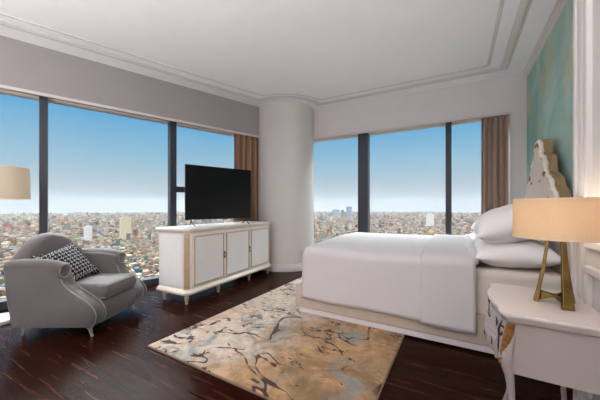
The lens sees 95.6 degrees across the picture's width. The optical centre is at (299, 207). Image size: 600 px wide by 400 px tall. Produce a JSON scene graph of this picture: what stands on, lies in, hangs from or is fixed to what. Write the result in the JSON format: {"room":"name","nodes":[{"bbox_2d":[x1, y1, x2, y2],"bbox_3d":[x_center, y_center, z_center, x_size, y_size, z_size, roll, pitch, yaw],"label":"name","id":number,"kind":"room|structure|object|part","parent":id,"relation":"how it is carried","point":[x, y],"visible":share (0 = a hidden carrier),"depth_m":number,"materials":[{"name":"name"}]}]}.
{"room":"hotel room","nodes":[
{"label":"hotel room","id":0,"kind":"room"},
{"bbox_2d":[0,35,258,136],"bbox_3d":[-3.128,-0.355,3.006,7.574,2.870,0.300,0,0,-41],"label":"wall","id":1,"kind":"structure","parent":0,"point":[23,65],"depth_m":3.45,"materials":[{"name":"white paint"}]},
{"bbox_2d":[0,89,233,309],"bbox_3d":[-2.431,-0.100,3.576,5.773,2.360,0.160,0,0,-41],"label":"window","id":2,"kind":"structure","parent":1,"relation":"in","point":[173,188],"depth_m":3.30,"materials":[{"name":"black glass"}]},
{"bbox_3d":[-2.425,1.038,3.568,5.773,0.085,0.140,0,0,-41],"label":"rail","id":3,"kind":"part","parent":2,"relation":"part of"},
{"bbox_3d":[-2.447,-1.265,3.595,5.773,0.030,0.070,0,0,-41],"label":"rail","id":4,"kind":"part","parent":2,"relation":"part of","materials":[{"name":"metal"}]},
{"bbox_2d":[0,84,258,137],"bbox_3d":[-2.634,-1.260,3.237,5.023,0.030,0.032,0,0,-41],"label":"trim","id":5,"kind":"structure","parent":1,"relation":"attached to","point":[1,86],"depth_m":3.46,"materials":[{"name":"white paint"}]},
{"bbox_2d":[234,134,257,221],"bbox_3d":[-0.910,-0.103,4.788,0.551,2.342,0.103,0,0,-41],"label":"curtain","id":6,"kind":"object","parent":1,"relation":"hanging from","point":[245,147],"visible":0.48,"depth_m":4.79,"materials":[{"name":"brown fabric"}]},
{"bbox_2d":[0,0,504,100],"bbox_3d":[-1.310,-1.785,2.013,4.985,0.014,6.170,0,0,30],"label":"trim","id":7,"kind":"structure","parent":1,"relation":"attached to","point":[501,4],"depth_m":3.25,"materials":[{"name":"white paint"}]},
{"bbox_2d":[0,0,532,105],"bbox_3d":[-1.321,-1.780,2.058,5.463,0.024,6.532,0,0,30],"label":"trim","id":8,"kind":"structure","parent":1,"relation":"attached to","point":[524,6],"depth_m":3.30,"materials":[{"name":"white paint"}]},
{"bbox_2d":[0,0,556,111],"bbox_3d":[-1.463,-1.890,2.182,7.124,0.200,7.900,0,0,30],"label":"ceiling","id":9,"kind":"structure","parent":0,"point":[319,49],"depth_m":2.92,"materials":[{"name":"white paint"}]},
{"bbox_2d":[258,101,313,264],"bbox_3d":[-0.263,-0.355,5.094,1.040,2.870,1.040,0,0,30],"label":"column","id":10,"kind":"structure","parent":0,"point":[286,128],"depth_m":4.62,"materials":[{"name":"paint"}]},
{"bbox_2d":[263,264,301,271],"bbox_3d":[-0.263,1.020,5.094,1.084,0.120,1.084,0,0,30],"label":"baseboard","id":11,"kind":"structure","parent":10,"relation":"attached to","point":[274,267],"depth_m":4.57,"materials":[{"name":"white wood"}]},
{"bbox_2d":[0,270,572,399],"bbox_3d":[-1.463,1.180,2.182,7.124,0.200,7.900,0,0,30],"label":"floor","id":12,"kind":"structure","parent":0,"point":[116,363],"depth_m":1.85,"materials":[{"name":"brown wood"}]},
{"bbox_2d":[0,165,30,325],"bbox_3d":[-2.862,0.350,2.557,0.473,1.459,0.473,0,0,30],"label":"floor lamp","id":13,"kind":"object","parent":12,"relation":"on","point":[14,181],"visible":0.88,"depth_m":2.52,"materials":[{"name":"beige fabric"}]},
{"bbox_3d":[-2.862,-0.230,2.557,0.470,0.290,0.470,0,0,30],"label":"lamp shade","id":14,"kind":"part","parent":13,"relation":"part of","materials":[{"name":"beige fabric"}]},
{"bbox_2d":[3,233,146,336],"bbox_3d":[-2.077,0.660,2.593,0.812,0.840,0.751,0,0,1],"label":"armchair","id":15,"kind":"object","parent":12,"relation":"on","point":[40,293],"visible":0.96,"depth_m":2.25,"materials":[{"name":"grey fabric"}]},
{"bbox_3d":[-2.327,1.034,2.299,0.060,0.092,0.058,0,0,1],"label":"leg","id":16,"kind":"part","parent":15,"relation":"part of","materials":[{"name":"beige wood"}]},
{"bbox_3d":[-2.344,0.615,2.594,0.278,0.750,0.710,0,0,1],"label":"backrest","id":17,"kind":"part","parent":15,"relation":"part of","materials":[{"name":"grey fabric"}]},
{"bbox_3d":[-2.068,0.730,2.292,0.771,0.534,0.149,0,0,1],"label":"arm","id":18,"kind":"part","parent":15,"relation":"part of","materials":[{"name":"grey fabric"}]},
{"bbox_2d":[30,242,100,280],"bbox_3d":[-2.145,0.535,2.522,0.261,0.394,0.464,0,0,4],"label":"cushion","id":19,"kind":"object","parent":15,"relation":"on","point":[82,267],"visible":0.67,"depth_m":2.53,"materials":[{"name":"fabric"}]},
{"bbox_3d":[-1.762,1.034,2.283,0.060,0.092,0.058,0,0,1],"label":"leg","id":20,"kind":"part","parent":15,"relation":"part of","materials":[{"name":"grey wood"}]},
{"bbox_2d":[76,273,136,298],"bbox_3d":[-1.959,0.733,2.590,0.570,0.139,0.440,0,0,1],"label":"seat cushion","id":21,"kind":"object","parent":15,"relation":"on","point":[99,285],"depth_m":2.49,"materials":[{"name":"grey fabric"}]},
{"bbox_3d":[-2.062,0.730,2.891,0.771,0.534,0.149,0,0,1],"label":"arm","id":22,"kind":"part","parent":15,"relation":"part of","materials":[{"name":"grey fabric"}]},
{"bbox_3d":[-1.987,0.900,2.590,0.615,0.190,0.470,0,0,1],"label":"seat","id":23,"kind":"part","parent":15,"relation":"part of","materials":[{"name":"grey fabric"}]},
{"bbox_2d":[156,221,270,304],"bbox_3d":[-1.060,0.656,3.841,0.520,0.848,1.748,0,0,27],"label":"sideboard","id":24,"kind":"object","parent":12,"relation":"on","point":[193,259],"visible":0.99,"depth_m":3.27,"materials":[{"name":"beige paint"}]},
{"bbox_3d":[-1.473,0.598,3.096,0.370,0.565,0.010,0,0,27],"label":"panel","id":25,"kind":"part","parent":24,"relation":"part of","materials":[{"name":"white wood"}]},
{"bbox_3d":[-1.090,0.600,3.273,0.016,0.590,0.514,0,0,27],"label":"door","id":26,"kind":"part","parent":24,"relation":"part of","materials":[{"name":"white wood"}]},
{"bbox_3d":[-1.082,0.600,3.269,0.015,0.556,0.472,0,0,27],"label":"panel moulding","id":27,"kind":"part","parent":24,"relation":"part of","materials":[{"name":"white wood"}]},
{"bbox_3d":[-1.085,0.600,3.270,0.008,0.540,0.456,0,0,27],"label":"door panel","id":28,"kind":"part","parent":24,"relation":"part of","materials":[{"name":"white wood"}]},
{"bbox_3d":[-1.065,0.944,3.844,0.503,0.063,1.743,0,0,27],"label":"moulding","id":29,"kind":"part","parent":24,"relation":"part of","materials":[{"name":"beige paint"}]},
{"bbox_2d":[185,164,250,225],"bbox_3d":[-1.079,-0.157,3.695,0.929,0.775,0.221,0,0,-40],"label":"television","id":30,"kind":"object","parent":24,"relation":"on","point":[210,192],"visible":0.99,"depth_m":3.65,"materials":[{"name":"black plastic"}]},
{"bbox_3d":[-0.855,0.600,3.737,0.016,0.590,0.514,0,0,27],"label":"door","id":31,"kind":"part","parent":24,"relation":"part of","materials":[{"name":"white wood"}]},
{"bbox_3d":[-0.846,0.600,3.733,0.015,0.556,0.472,0,0,27],"label":"panel moulding","id":32,"kind":"part","parent":24,"relation":"part of","materials":[{"name":"white wood"}]},
{"bbox_3d":[-0.849,0.600,3.734,0.008,0.540,0.456,0,0,27],"label":"door panel","id":33,"kind":"part","parent":24,"relation":"part of","materials":[{"name":"white wood"}]},
{"bbox_3d":[-0.620,0.600,4.201,0.016,0.590,0.514,0,0,27],"label":"door","id":34,"kind":"part","parent":24,"relation":"part of","materials":[{"name":"white wood"}]},
{"bbox_3d":[-0.611,0.600,4.196,0.015,0.556,0.472,0,0,27],"label":"panel moulding","id":35,"kind":"part","parent":24,"relation":"part of","materials":[{"name":"white wood"}]},
{"bbox_3d":[-0.614,0.600,4.198,0.008,0.540,0.456,0,0,27],"label":"door panel","id":36,"kind":"part","parent":24,"relation":"part of","materials":[{"name":"white wood"}]},
{"bbox_2d":[147,277,404,399],"bbox_3d":[0.266,1.071,2.912,1.690,0.014,2.850,0,0,30],"label":"rug","id":37,"kind":"object","parent":12,"relation":"on","point":[263,346],"visible":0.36,"depth_m":2.04,"materials":[{"name":"beige carpet"}]},
{"bbox_2d":[295,138,572,353],"bbox_3d":[1.384,0.209,3.094,2.190,1.708,1.948,0,0,30],"label":"bed","id":38,"kind":"object","parent":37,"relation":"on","point":[545,179],"visible":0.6,"depth_m":2.19,"materials":[{"name":"fabric"}]},
{"bbox_3d":[0.461,0.901,3.631,0.055,0.233,1.948,0,0,30],"label":"foot rail","id":39,"kind":"part","parent":38,"relation":"part of","materials":[{"name":"wood"}]},
{"bbox_2d":[302,232,480,334],"bbox_3d":[1.169,0.631,3.215,1.537,0.602,2.040,0,0,30],"label":"duvet","id":40,"kind":"object","parent":38,"relation":"on","point":[430,280],"visible":0.98,"depth_m":2.35,"materials":[{"name":"white fabric"}]},
{"bbox_3d":[0.874,0.904,2.297,2.040,0.228,0.050,0,0,30],"label":"rail","id":41,"kind":"part","parent":38,"relation":"part of","materials":[{"name":"fabric"}]},
{"bbox_2d":[469,233,479,241],"bbox_3d":[2.252,0.351,3.144,0.519,0.173,0.740,0,0,30],"label":"pillow","id":42,"kind":"object","parent":38,"relation":"on","point":[474,236],"visible":0.07,"depth_m":3.03,"materials":[{"name":"fabric"}]},
{"bbox_2d":[474,239,560,267],"bbox_3d":[1.734,0.359,2.254,0.500,0.235,0.780,0,0,30],"label":"pillow","id":43,"kind":"object","parent":38,"relation":"on","point":[527,253],"visible":0.71,"depth_m":1.97,"materials":[{"name":"fabric"}]},
{"bbox_2d":[473,203,529,243],"bbox_3d":[1.734,0.131,2.254,0.474,0.338,0.760,0,0,30],"label":"pillow","id":44,"kind":"object","parent":43,"relation":"on","point":[494,226],"visible":0.61,"depth_m":2.03,"materials":[{"name":"fabric"}]},
{"bbox_3d":[1.371,0.672,3.101,2.030,0.415,1.830,0,0,30],"label":"mattress","id":45,"kind":"part","parent":38,"relation":"part of","materials":[{"name":"white fabric"}]},
{"bbox_3d":[2.269,0.190,2.590,0.036,1.580,1.750,0,0,30],"label":"padded panel","id":46,"kind":"part","parent":38,"relation":"part of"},
{"bbox_3d":[2.272,0.179,2.588,0.044,1.645,1.858,0,0,30],"label":"carved frame","id":47,"kind":"part","parent":38,"relation":"part of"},
{"bbox_3d":[2.309,0.168,2.567,0.060,1.625,1.881,0,0,30],"label":"headboard","id":48,"kind":"part","parent":38,"relation":"part of","materials":[{"name":"beige wood"}]},
{"bbox_2d":[484,283,599,399],"bbox_3d":[1.088,0.755,1.262,0.391,0.650,0.535,0,0,30],"label":"nightstand","id":49,"kind":"object","parent":12,"relation":"on","point":[541,340],"visible":0.99,"depth_m":1.08,"materials":[{"name":"beige paint"}]},
{"bbox_3d":[0.942,0.611,1.343,0.049,0.078,0.387,0,0,30],"label":"drawer","id":50,"kind":"part","parent":49,"relation":"part of","materials":[{"name":"beige paint"}]},
{"bbox_3d":[0.959,0.521,1.333,0.049,0.082,0.387,0,0,30],"label":"drawer","id":51,"kind":"part","parent":49,"relation":"part of","materials":[{"name":"beige paint"}]},
{"bbox_3d":[1.122,0.772,1.480,0.069,0.615,0.069,0,0,30],"label":"leg","id":52,"kind":"part","parent":49,"relation":"part of","materials":[{"name":"beige paint"}]},
{"bbox_3d":[0.869,0.772,1.133,0.069,0.615,0.069,0,0,30],"label":"leg","id":53,"kind":"part","parent":49,"relation":"part of","materials":[{"name":"beige paint"}]},
{"bbox_2d":[512,197,599,310],"bbox_3d":[1.149,0.195,1.208,0.327,0.469,0.327,0,0,30],"label":"table lamp","id":54,"kind":"object","parent":49,"relation":"on","point":[563,220],"visible":1,"depth_m":1.12,"materials":[{"name":"fabric"}]},
{"bbox_3d":[1.110,0.265,1.247,0.042,0.330,0.059,0,0,-45],"label":"leg","id":55,"kind":"part","parent":54,"relation":"part of","materials":[{"name":"gold metal"}]},
{"bbox_3d":[1.149,0.048,1.208,0.324,0.168,0.324,0,0,30],"label":"lamp shade","id":56,"kind":"part","parent":54,"relation":"part of","materials":[{"name":"fabric"}]},
{"bbox_3d":[1.129,0.265,1.157,0.042,0.330,0.059,0,0,21],"label":"leg","id":57,"kind":"part","parent":54,"relation":"part of","materials":[{"name":"gold metal"}]},
{"bbox_3d":[1.200,0.265,1.227,0.059,0.330,0.042,0,0,-20],"label":"leg","id":58,"kind":"part","parent":54,"relation":"part of","materials":[{"name":"gold metal"}]},
{"bbox_3d":[1.331,0.772,1.359,0.069,0.615,0.069,0,0,30],"label":"leg","id":59,"kind":"part","parent":49,"relation":"part of","materials":[{"name":"beige paint"}]},
{"bbox_2d":[314,73,526,203],"bbox_3d":[1.462,-0.355,4.613,4.106,2.870,0.300,0,0,28],"label":"wall","id":60,"kind":"structure","parent":0,"point":[508,93],"depth_m":4.04,"materials":[{"name":"beige paint"}]},
{"bbox_2d":[314,116,498,234],"bbox_3d":[1.294,-0.115,4.681,3.746,2.390,0.160,0,0,28],"label":"window","id":61,"kind":"structure","parent":60,"relation":"in","point":[364,138],"depth_m":4.70,"materials":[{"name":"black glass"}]},
{"bbox_3d":[1.306,-1.295,4.702,3.746,0.030,0.070,0,0,28],"label":"rail","id":62,"kind":"part","parent":61,"relation":"part of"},
{"bbox_2d":[314,111,511,203],"bbox_3d":[1.538,-0.110,4.406,3.036,2.380,0.032,0,0,28],"label":"trim","id":63,"kind":"structure","parent":60,"relation":"attached to","point":[510,112],"depth_m":3.98,"materials":[{"name":"white paint"}]},
{"bbox_2d":[481,114,508,214],"bbox_3d":[2.737,-0.113,3.826,0.316,2.362,0.110,0,0,30],"label":"curtain","id":64,"kind":"object","parent":60,"relation":"hanging from","point":[494,130],"visible":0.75,"depth_m":3.83,"materials":[{"name":"brown fabric"}]},
{"bbox_2d":[585,0,599,399],"bbox_3d":[0.469,-0.355,-0.695,0.490,2.870,4.470,0,0,30],"label":"wall","id":65,"kind":"structure","parent":0,"point":[592,257],"depth_m":1.16,"materials":[{"name":"white paint"}]},
{"bbox_2d":[573,0,584,399],"bbox_3d":[1.352,-0.415,1.313,0.024,2.750,0.110,0,0,30],"label":"trim","id":66,"kind":"structure","parent":65,"relation":"attached to","point":[578,5],"depth_m":1.31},
{"bbox_2d":[584,0,599,399],"bbox_3d":[0.516,-0.370,-0.118,0.030,2.500,3.115,0,0,30],"label":"trim","id":67,"kind":"structure","parent":65,"relation":"attached to","point":[590,272],"depth_m":1.20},
{"bbox_3d":[2.481,-0.355,2.473,0.200,2.870,3.030,0,0,30],"label":"wall","id":68,"kind":"structure","parent":0,"visible":0},
{"bbox_2d":[523,0,567,77],"bbox_3d":[2.302,-1.751,2.415,0.070,0.082,2.750,0,0,30],"label":"trim","id":69,"kind":"structure","parent":68,"relation":"attached to","point":[559,5],"depth_m":2.74,"materials":[{"name":"white paint"}]},
{"bbox_2d":[527,0,572,196],"bbox_3d":[2.311,-0.365,2.401,0.019,2.690,2.725,0,0,30],"label":"wall mural","id":70,"kind":"object","parent":68,"relation":"attached to","point":[550,78],"visible":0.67,"depth_m":2.53},
{"label":"outside","id":71,"kind":"structure","parent":0,"visible":0},
{"bbox_2d":[22,212,475,273],"bbox_3d":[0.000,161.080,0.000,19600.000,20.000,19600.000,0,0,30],"label":"ground","id":72,"kind":"structure","parent":71,"point":[124,212],"depth_m":8220.32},
{"bbox_2d":[9,245,17,249],"bbox_3d":[-959.740,139.289,911.117,14.834,23.583,16.689,0,0,16],"label":"building","id":73,"kind":"structure","parent":72,"relation":"on","point":[13,247],"depth_m":909.99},
{"bbox_2d":[84,225,91,240],"bbox_3d":[-922.115,114.861,1183.091,22.000,72.438,26.400,0,0,35],"label":"tower block","id":74,"kind":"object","parent":72,"relation":"on","point":[87,229],"visible":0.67,"depth_m":1176.18,"materials":[{"name":"white concrete"}]},
{"bbox_2d":[119,216,131,238],"bbox_3d":[-809.963,95.588,1262.521,24.200,110.985,46.200,0,0,40],"label":"tower block","id":75,"kind":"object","parent":72,"relation":"on","point":[124,221],"visible":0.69,"depth_m":1252.95,"materials":[{"name":"beige concrete"}]},
{"bbox_2d":[141,245,148,250],"bbox_3d":[-516.535,139.115,905.743,14.600,23.930,16.425,0,0,18],"label":"building","id":76,"kind":"structure","parent":72,"relation":"on","point":[143,248],"depth_m":899.61,"materials":[{"name":"concrete"}]},
{"bbox_2d":[0,224,455,275],"bbox_3d":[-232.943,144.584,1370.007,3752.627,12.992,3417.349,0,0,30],"label":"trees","id":77,"kind":"object","parent":72,"relation":"on","point":[141,269],"visible":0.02,"depth_m":1118.63,"materials":[{"name":"green plant"}]},
{"bbox_2d":[0,211,480,298],"bbox_3d":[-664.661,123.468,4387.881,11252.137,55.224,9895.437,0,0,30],"label":"city","id":78,"kind":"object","parent":72,"relation":"on","point":[15,229],"visible":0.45,"depth_m":1938.72},
{"bbox_2d":[332,210,339,216],"bbox_3d":[564.197,91.563,4262.826,121.000,119.034,44.000,0,0,-10],"label":"tower block","id":79,"kind":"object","parent":72,"relation":"on","point":[335,213],"visible":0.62,"depth_m":4243.87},
{"bbox_2d":[346,206,351,217],"bbox_3d":[638.255,68.981,3542.970,66.000,164.198,44.000,0,0,-7],"label":"tower block","id":80,"kind":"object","parent":72,"relation":"on","point":[348,208],"visible":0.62,"depth_m":3525.17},
{"bbox_2d":[426,213,434,225],"bbox_3d":[991.808,98.335,2075.167,55.000,105.490,33.000,0,0,8],"label":"tower block","id":81,"kind":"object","parent":72,"relation":"on","point":[429,217],"visible":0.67,"depth_m":2061.24,"materials":[{"name":"white concrete"}]}
]}

